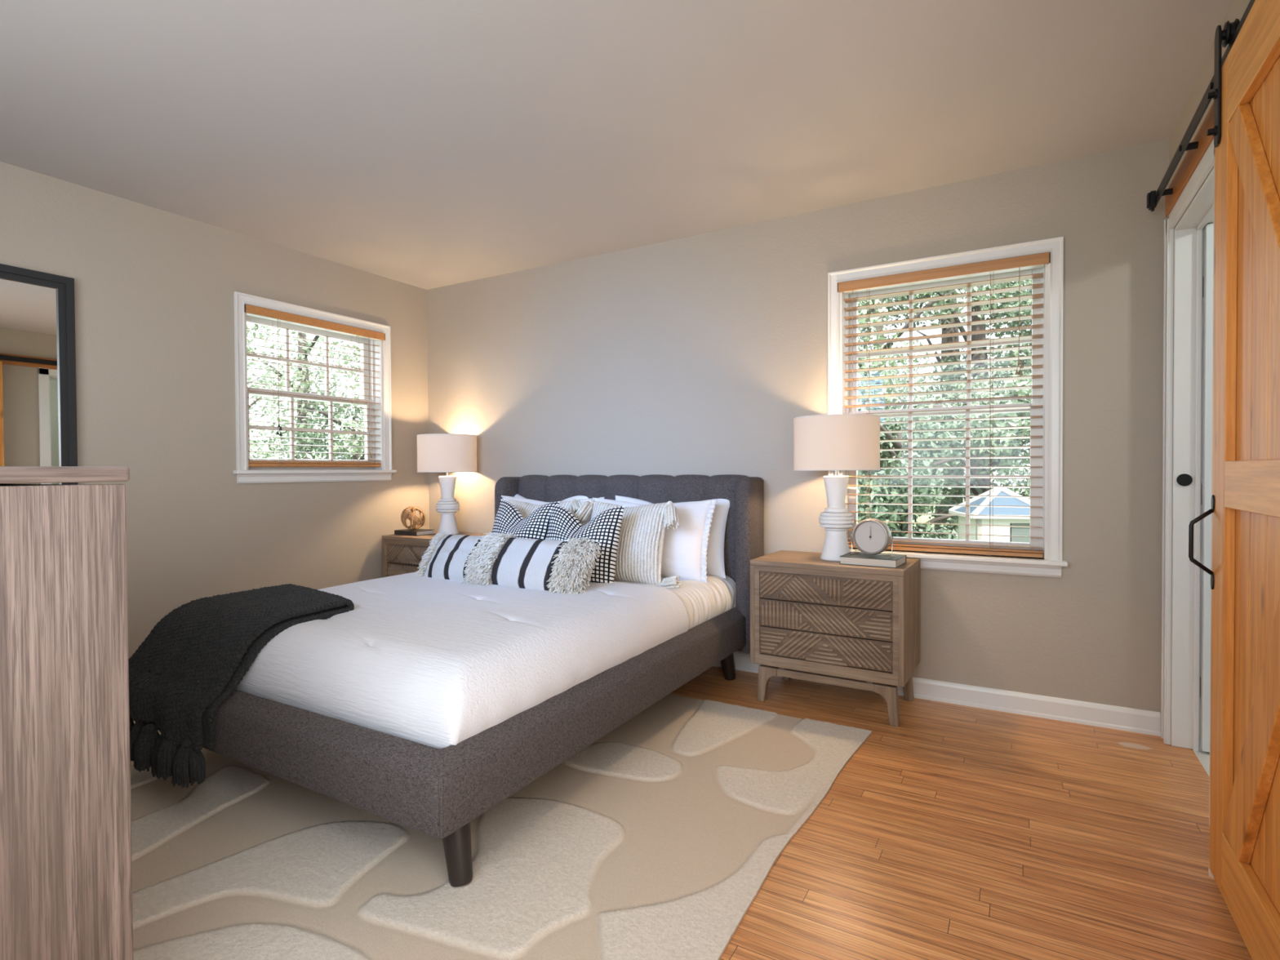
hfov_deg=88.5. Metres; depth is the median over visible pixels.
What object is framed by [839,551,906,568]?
book
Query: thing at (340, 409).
tree
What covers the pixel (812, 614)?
nightstand
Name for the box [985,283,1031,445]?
tree
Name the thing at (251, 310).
window blind
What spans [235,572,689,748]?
comforter
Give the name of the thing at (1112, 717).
baseboard
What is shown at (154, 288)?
wall
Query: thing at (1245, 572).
barn door
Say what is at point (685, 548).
pillow sham
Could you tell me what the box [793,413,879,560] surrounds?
table lamp
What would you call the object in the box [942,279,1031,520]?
tree
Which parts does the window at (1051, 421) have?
sash, sash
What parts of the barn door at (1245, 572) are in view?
door handle, rail, rail, rail, plank panel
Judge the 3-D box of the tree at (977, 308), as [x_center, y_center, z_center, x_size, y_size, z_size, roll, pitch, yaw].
[5.639,-2.527,11.536,4.450,8.272,4.272,0,1,30]
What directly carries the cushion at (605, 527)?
on the comforter at (437, 663)
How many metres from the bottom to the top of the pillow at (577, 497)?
0.425 m
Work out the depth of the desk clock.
2.96 m
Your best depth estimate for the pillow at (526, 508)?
3.71 m
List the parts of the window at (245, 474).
sash, sash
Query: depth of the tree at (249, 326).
15.43 m
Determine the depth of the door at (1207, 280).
2.51 m
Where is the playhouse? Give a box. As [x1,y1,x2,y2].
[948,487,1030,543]
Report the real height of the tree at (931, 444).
2.769 m
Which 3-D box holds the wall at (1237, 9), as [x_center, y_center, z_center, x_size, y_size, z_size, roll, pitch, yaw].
[1.272,-0.137,1.037,0.120,2.440,3.750,0,1,30]
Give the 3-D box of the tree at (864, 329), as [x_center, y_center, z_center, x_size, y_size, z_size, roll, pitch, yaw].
[4.055,-2.354,14.235,5.036,7.864,4.894,0,1,30]
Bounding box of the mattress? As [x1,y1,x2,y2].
[613,574,735,629]
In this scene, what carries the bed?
on the area rug
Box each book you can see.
[394,528,434,536]
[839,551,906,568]
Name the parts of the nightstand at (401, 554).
panel, drawer, frame, drawer, panel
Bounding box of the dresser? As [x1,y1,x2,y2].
[0,466,133,959]
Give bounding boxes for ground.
[892,498,964,536]
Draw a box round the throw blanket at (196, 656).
[128,583,354,787]
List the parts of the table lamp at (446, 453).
lamp shade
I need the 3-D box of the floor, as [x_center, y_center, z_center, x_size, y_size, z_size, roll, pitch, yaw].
[0.175,1.109,1.718,6.460,0.061,4.110,0,1,30]
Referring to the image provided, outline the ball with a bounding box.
[400,506,425,529]
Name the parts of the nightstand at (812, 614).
panel, leg, leg, rail, frame, drawer, drawer, drawer, panel, panel, leg, leg, panel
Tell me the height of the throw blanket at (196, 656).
0.513 m
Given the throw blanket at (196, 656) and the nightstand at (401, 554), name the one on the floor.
the nightstand at (401, 554)
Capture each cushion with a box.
[413,531,601,594]
[491,499,559,539]
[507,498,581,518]
[546,504,624,582]
[574,499,682,588]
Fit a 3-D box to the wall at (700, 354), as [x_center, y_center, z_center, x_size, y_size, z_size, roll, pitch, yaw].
[0.324,-0.173,3.845,4.577,2.440,0.160,0,1,30]
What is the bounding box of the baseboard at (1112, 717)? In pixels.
[713,651,1160,736]
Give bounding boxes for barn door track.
[1146,0,1255,211]
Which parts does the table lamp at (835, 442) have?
socket stem, lamp shade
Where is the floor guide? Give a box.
[1208,862,1214,879]
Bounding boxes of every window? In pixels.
[233,291,396,483]
[827,236,1068,577]
[1010,523,1030,543]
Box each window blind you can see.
[244,303,385,466]
[837,252,1050,557]
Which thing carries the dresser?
on the floor
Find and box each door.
[1188,0,1279,959]
[1200,222,1213,751]
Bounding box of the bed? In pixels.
[130,474,764,886]
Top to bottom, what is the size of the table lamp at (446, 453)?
0.693 m
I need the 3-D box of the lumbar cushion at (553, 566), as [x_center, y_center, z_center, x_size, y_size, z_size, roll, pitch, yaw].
[-0.650,0.412,3.085,1.043,0.324,0.284,0,1,32]
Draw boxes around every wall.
[0,161,429,659]
[426,138,1169,713]
[1168,0,1250,745]
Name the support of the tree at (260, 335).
on the ground
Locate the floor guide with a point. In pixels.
(1210, 873)
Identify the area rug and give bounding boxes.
[129,693,871,959]
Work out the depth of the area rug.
1.88 m
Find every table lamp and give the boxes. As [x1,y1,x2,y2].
[416,432,476,534]
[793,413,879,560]
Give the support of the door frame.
in the wall at (1237, 9)
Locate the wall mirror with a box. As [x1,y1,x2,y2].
[0,263,78,484]
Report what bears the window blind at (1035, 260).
attached to the window at (1051, 421)
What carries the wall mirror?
attached to the wall at (154, 288)
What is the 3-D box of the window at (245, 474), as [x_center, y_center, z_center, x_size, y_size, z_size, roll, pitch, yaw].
[-2.040,-0.519,4.124,0.205,1.062,1.072,0,1,30]
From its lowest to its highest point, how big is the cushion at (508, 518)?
0.398 m
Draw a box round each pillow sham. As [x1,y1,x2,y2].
[501,495,604,525]
[592,497,717,583]
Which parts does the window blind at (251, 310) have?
pull cord, ladder cord, head rail, rail, ladder cord, pull cord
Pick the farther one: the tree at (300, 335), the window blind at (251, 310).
the tree at (300, 335)
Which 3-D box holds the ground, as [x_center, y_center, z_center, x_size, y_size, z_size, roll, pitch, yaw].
[0.960,1.690,9.197,80.000,0.050,70.000,0,1,30]
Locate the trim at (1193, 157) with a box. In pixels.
[1164,102,1213,217]
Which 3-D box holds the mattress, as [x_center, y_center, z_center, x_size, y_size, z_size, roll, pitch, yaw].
[-0.642,0.664,3.007,1.562,0.317,2.015,0,1,30]
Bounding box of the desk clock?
[848,518,894,558]
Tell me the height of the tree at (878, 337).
6.875 m
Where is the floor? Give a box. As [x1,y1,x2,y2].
[670,666,1252,959]
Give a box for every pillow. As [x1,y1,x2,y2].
[514,493,588,501]
[615,495,729,577]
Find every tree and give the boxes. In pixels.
[246,322,322,458]
[246,322,360,460]
[248,332,363,459]
[249,388,364,461]
[857,283,1013,513]
[857,294,915,474]
[857,407,964,539]
[860,290,1031,537]
[881,281,1031,530]
[912,371,1031,539]
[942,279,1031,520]
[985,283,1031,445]
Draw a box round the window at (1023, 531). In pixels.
[1010,523,1030,543]
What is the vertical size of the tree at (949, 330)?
10.156 m
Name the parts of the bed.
foot rail, leg, rail, headboard panel, leg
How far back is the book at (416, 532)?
4.44 m
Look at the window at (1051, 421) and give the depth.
3.02 m
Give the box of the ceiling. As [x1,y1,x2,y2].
[0,0,1232,289]
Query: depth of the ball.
4.45 m
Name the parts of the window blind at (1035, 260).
pull cord, ladder cord, head rail, rail, ladder cord, pull cord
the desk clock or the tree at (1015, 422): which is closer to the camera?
the desk clock
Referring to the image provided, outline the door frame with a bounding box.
[1160,138,1214,826]
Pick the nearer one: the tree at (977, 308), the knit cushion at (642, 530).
the knit cushion at (642, 530)
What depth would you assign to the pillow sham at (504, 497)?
3.96 m
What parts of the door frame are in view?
flush plate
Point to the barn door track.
(1153, 197)
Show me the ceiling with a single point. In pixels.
(427, 144)
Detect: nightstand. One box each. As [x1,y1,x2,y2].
[382,530,486,577]
[750,550,919,727]
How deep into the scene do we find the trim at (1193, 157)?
2.25 m
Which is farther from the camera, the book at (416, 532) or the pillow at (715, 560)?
the book at (416, 532)

